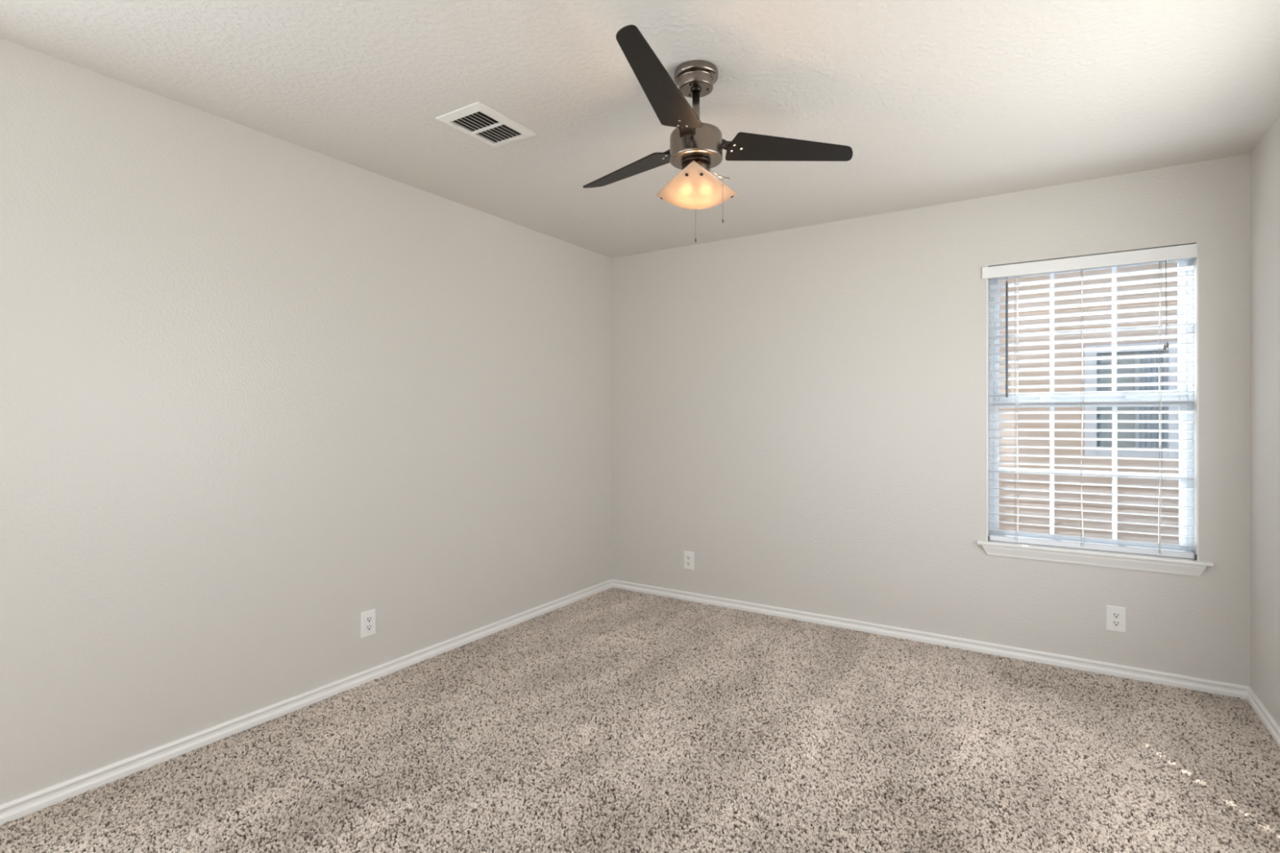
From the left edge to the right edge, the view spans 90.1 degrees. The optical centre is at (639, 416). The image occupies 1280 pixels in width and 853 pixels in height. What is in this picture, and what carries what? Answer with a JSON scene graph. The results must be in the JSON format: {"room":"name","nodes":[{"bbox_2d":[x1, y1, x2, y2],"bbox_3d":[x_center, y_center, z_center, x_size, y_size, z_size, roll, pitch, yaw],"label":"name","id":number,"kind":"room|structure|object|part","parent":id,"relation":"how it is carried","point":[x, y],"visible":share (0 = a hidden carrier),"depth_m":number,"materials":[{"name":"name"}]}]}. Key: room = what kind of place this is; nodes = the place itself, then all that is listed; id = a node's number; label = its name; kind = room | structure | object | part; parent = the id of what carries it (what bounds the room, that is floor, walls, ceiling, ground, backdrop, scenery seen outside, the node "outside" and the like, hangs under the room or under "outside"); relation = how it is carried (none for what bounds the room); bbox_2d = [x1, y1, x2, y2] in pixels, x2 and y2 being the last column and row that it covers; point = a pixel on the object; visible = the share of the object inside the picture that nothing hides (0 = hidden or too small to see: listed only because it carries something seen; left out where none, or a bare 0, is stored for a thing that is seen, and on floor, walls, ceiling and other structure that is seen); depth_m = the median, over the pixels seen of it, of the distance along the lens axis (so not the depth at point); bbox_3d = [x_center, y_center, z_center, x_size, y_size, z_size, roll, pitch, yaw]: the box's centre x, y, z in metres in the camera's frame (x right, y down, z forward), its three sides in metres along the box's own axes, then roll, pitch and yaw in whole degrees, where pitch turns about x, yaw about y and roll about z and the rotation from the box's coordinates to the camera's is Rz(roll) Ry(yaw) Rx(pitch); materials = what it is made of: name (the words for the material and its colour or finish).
{"room":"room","nodes":[
{"label":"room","id":0,"kind":"room"},
{"bbox_2d":[0,37,611,804],"bbox_3d":[-1.600,0.047,2.734,0.150,2.452,5.200,0,0,33],"label":"wall","id":1,"kind":"structure","parent":0,"point":[261,393],"depth_m":2.59,"materials":[{"name":"grey paint"}]},
{"bbox_2d":[0,579,612,825],"bbox_3d":[-1.531,1.238,2.689,0.016,0.058,4.900,0,0,33],"label":"baseboard","id":2,"kind":"structure","parent":1,"relation":"attached to","point":[20,807],"depth_m":2.58,"materials":[{"name":"white paint"}]},
{"bbox_2d":[360,608,375,638],"bbox_3d":[-1.298,0.990,3.057,0.009,0.124,0.079,0,0,33],"label":"wall outlet","id":3,"kind":"object","parent":1,"relation":"attached to","point":[367,618],"visible":1,"depth_m":3.05,"materials":[{"name":"white plastic"}]},
{"bbox_2d":[365,616,372,622],"bbox_3d":[-1.296,0.971,3.056,0.002,0.027,0.034,0,0,33],"label":"receptacle","id":4,"kind":"object","parent":3,"relation":"attached to","point":[368,619],"depth_m":3.06,"materials":[{"name":"grey plastic"}]},
{"bbox_2d":[365,624,372,631],"bbox_3d":[-1.296,1.010,3.056,0.002,0.027,0.034,0,0,33],"label":"receptacle","id":5,"kind":"object","parent":3,"relation":"attached to","point":[368,627],"depth_m":3.06,"materials":[{"name":"grey plastic"}]},
{"bbox_2d":[0,0,1279,257],"bbox_3d":[-0.065,-1.254,1.747,3.800,0.150,5.200,0,0,33],"label":"ceiling","id":6,"kind":"structure","parent":0,"point":[935,102],"depth_m":2.30,"materials":[{"name":"white paint"}]},
{"bbox_2d":[435,101,537,147],"bbox_3d":[-0.617,-1.218,2.588,0.241,0.127,0.326,0,0,33],"label":"ceiling vent","id":7,"kind":"object","parent":6,"relation":"in","point":[477,120],"visible":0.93,"depth_m":2.61,"materials":[{"name":"white metal"}]},
{"bbox_2d":[582,24,853,242],"bbox_3d":[0.327,-0.905,2.203,0.958,0.547,1.067,0,0,-10],"label":"ceiling fan","id":8,"kind":"object","parent":6,"relation":"hanging from","point":[696,147],"visible":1,"depth_m":2.13,"materials":[{"name":"black wood"}]},
{"bbox_3d":[-0.059,-0.942,2.455,0.505,0.037,0.147,0,0,45],"label":"blade","id":9,"kind":"part","parent":8,"relation":"part of","materials":[{"name":"black wood"}]},
{"bbox_3d":[0.065,-0.959,1.839,0.144,0.073,0.505,0,0,18],"label":"blade","id":10,"kind":"part","parent":8,"relation":"part of","materials":[{"name":"black wood"}]},
{"bbox_3d":[0.169,-0.766,2.191,0.285,0.090,0.287,0,0,33],"label":"lamp shade","id":11,"kind":"part","parent":8,"relation":"part of","materials":[{"name":"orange glass"}]},
{"bbox_3d":[0.246,-0.741,2.123,0.072,0.197,0.005,0,0,43],"label":"pull chain","id":12,"kind":"part","parent":8,"relation":"part of","materials":[{"name":"silver metal"}]},
{"bbox_3d":[0.543,-0.945,2.295,0.505,0.057,0.145,0,0,-20],"label":"blade","id":13,"kind":"part","parent":8,"relation":"part of","materials":[{"name":"black wood"}]},
{"bbox_2d":[0,596,1279,852],"bbox_3d":[-0.065,1.333,1.747,3.800,0.120,5.200,0,0,33],"label":"floor","id":14,"kind":"structure","parent":0,"point":[909,732],"depth_m":2.15,"materials":[{"name":"brown carpet"}]},
{"bbox_2d":[0,586,1279,852],"bbox_3d":[0.177,1.271,2.124,3.515,0.022,4.017,0,0,33],"label":"carpet","id":15,"kind":"object","parent":14,"relation":"on","point":[608,620],"visible":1,"depth_m":2.36,"materials":[{"name":"beige carpet"}]},
{"bbox_2d":[611,153,1249,686],"bbox_3d":[1.301,0.047,3.871,3.500,2.452,0.150,0,0,33],"label":"wall","id":16,"kind":"structure","parent":0,"point":[800,412],"depth_m":3.69,"materials":[{"name":"grey paint"}]},
{"bbox_2d":[684,551,693,570],"bbox_3d":[0.335,0.991,4.397,0.079,0.124,0.009,0,0,33],"label":"wall outlet","id":17,"kind":"object","parent":16,"relation":"attached to","point":[688,556],"visible":1,"depth_m":4.39,"materials":[{"name":"white plastic"}]},
{"bbox_2d":[611,578,1248,699],"bbox_3d":[1.256,1.238,3.801,3.500,0.058,0.016,0,0,33],"label":"baseboard","id":18,"kind":"structure","parent":16,"relation":"attached to","point":[1192,683],"depth_m":3.46,"materials":[{"name":"white paint"}]},
{"bbox_2d":[977,242,1213,576],"bbox_3d":[2.254,-0.035,3.236,0.954,1.544,0.183,0,0,33],"label":"window","id":19,"kind":"structure","parent":16,"relation":"in","point":[1188,566],"depth_m":3.19,"materials":[{"name":"white paint"}]},
{"bbox_2d":[999,406,1179,539],"bbox_3d":[2.270,0.285,3.270,0.756,0.668,0.014,0,0,33],"label":"grille","id":20,"kind":"object","parent":19,"relation":"attached to","point":[1051,469],"depth_m":3.28,"materials":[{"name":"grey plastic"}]},
{"bbox_2d":[982,243,1197,560],"bbox_3d":[2.225,-0.067,3.221,0.879,1.465,0.085,0,0,33],"label":"window blind","id":21,"kind":"object","parent":19,"relation":"attached to","point":[1182,252],"visible":1,"depth_m":3.19,"materials":[{"name":"white plastic"}]},
{"bbox_3d":[1.999,-0.044,3.382,0.007,1.401,0.058,0,0,33],"label":"ladder cord","id":22,"kind":"part","parent":21,"relation":"part of","materials":[{"name":"white fabric"}]},
{"bbox_3d":[2.237,-0.044,3.229,0.014,1.401,0.058,0,0,33],"label":"ladder cord","id":23,"kind":"part","parent":21,"relation":"part of","materials":[{"name":"white fabric"}]},
{"bbox_3d":[2.244,0.651,3.225,0.841,0.028,0.050,0,0,33],"label":"rail","id":24,"kind":"part","parent":21,"relation":"part of","materials":[{"name":"white plastic"}]},
{"bbox_3d":[2.495,-0.044,3.063,0.007,1.401,0.058,0,0,33],"label":"ladder cord","id":25,"kind":"part","parent":21,"relation":"part of","materials":[{"name":"white fabric"}]},
{"bbox_3d":[2.491,-0.544,3.018,0.010,0.410,0.019,0,0,-23],"label":"lift cord","id":26,"kind":"part","parent":21,"relation":"part of","materials":[{"name":"white fabric"}]},
{"bbox_2d":[1001,266,1177,391],"bbox_3d":[2.287,-0.441,3.297,0.756,0.623,0.014,0,0,33],"label":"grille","id":27,"kind":"object","parent":19,"relation":"attached to","point":[1113,268],"depth_m":3.23,"materials":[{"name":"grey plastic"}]},
{"bbox_3d":[2.289,-0.435,3.296,0.813,0.703,0.027,0,0,33],"label":"sash","id":28,"kind":"part","parent":19,"relation":"part of","materials":[{"name":"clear plastic"}]},
{"bbox_3d":[2.272,0.279,3.269,0.813,0.740,0.028,0,0,33],"label":"sash","id":29,"kind":"part","parent":19,"relation":"part of","materials":[{"name":"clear plastic"}]},
{"bbox_3d":[2.234,0.676,3.205,0.954,0.018,0.110,0,0,33],"label":"sill","id":30,"kind":"part","parent":19,"relation":"part of","materials":[{"name":"white paint"}]},
{"bbox_3d":[2.270,0.285,3.270,0.756,0.668,0.004,0,0,33],"label":"glass pane","id":31,"kind":"part","parent":19,"relation":"part of","materials":[{"name":"clear glass"}]},
{"bbox_2d":[1106,604,1126,633],"bbox_3d":[2.324,0.989,3.118,0.079,0.124,0.009,0,0,33],"label":"wall outlet","id":32,"kind":"object","parent":16,"relation":"attached to","point":[1116,616],"visible":1,"depth_m":3.12,"materials":[{"name":"white plastic"}]},
{"bbox_2d":[1111,612,1120,618],"bbox_3d":[2.323,0.970,3.116,0.034,0.027,0.002,0,0,33],"label":"receptacle","id":33,"kind":"object","parent":32,"relation":"attached to","point":[1114,615],"depth_m":3.11,"materials":[{"name":"grey plastic"}]},
{"bbox_2d":[1111,620,1120,626],"bbox_3d":[2.323,1.008,3.116,0.034,0.027,0.002,0,0,33],"label":"receptacle","id":34,"kind":"object","parent":32,"relation":"attached to","point":[1114,623],"depth_m":3.11,"materials":[{"name":"grey plastic"}]},
{"bbox_2d":[1249,114,1279,726],"bbox_3d":[1.470,0.047,0.760,0.150,2.452,5.200,0,0,33],"label":"wall","id":35,"kind":"structure","parent":0,"point":[1264,157],"depth_m":2.66,"materials":[{"name":"grey paint"}]},
{"bbox_2d":[1246,686,1279,747],"bbox_3d":[1.400,1.238,0.804,0.016,0.058,4.900,0,0,33],"label":"baseboard","id":36,"kind":"structure","parent":35,"relation":"attached to","point":[1272,726],"depth_m":2.63,"materials":[{"name":"white paint"}]},
{"label":"outside","id":37,"kind":"structure","parent":0,"visible":0},
{"bbox_3d":[6.082,1.711,12.691,26.000,0.100,19.840,0,0,33],"label":"ground","id":38,"kind":"structure","parent":37,"visible":0},
{"bbox_2d":[988,261,1178,544],"bbox_3d":[5.230,-0.849,7.669,16.000,5.020,5.210,0,0,33],"label":"neighbor house","id":39,"kind":"structure","parent":38,"relation":"on","point":[1152,435],"depth_m":5.65,"materials":[{"name":"beige"}]},
{"bbox_3d":[4.216,-0.144,5.482,0.486,0.820,0.005,0,0,33],"label":"pane","id":40,"kind":"part","parent":39,"relation":"part of","materials":[{"name":"clear glass"}]},
{"bbox_2d":[1134,351,1166,448],"bbox_3d":[4.365,-0.144,5.462,0.213,0.860,0.027,0,0,33],"label":"curtain","id":41,"kind":"object","parent":39,"relation":"hanging from","point":[1152,435],"depth_m":5.46,"materials":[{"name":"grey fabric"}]}
]}

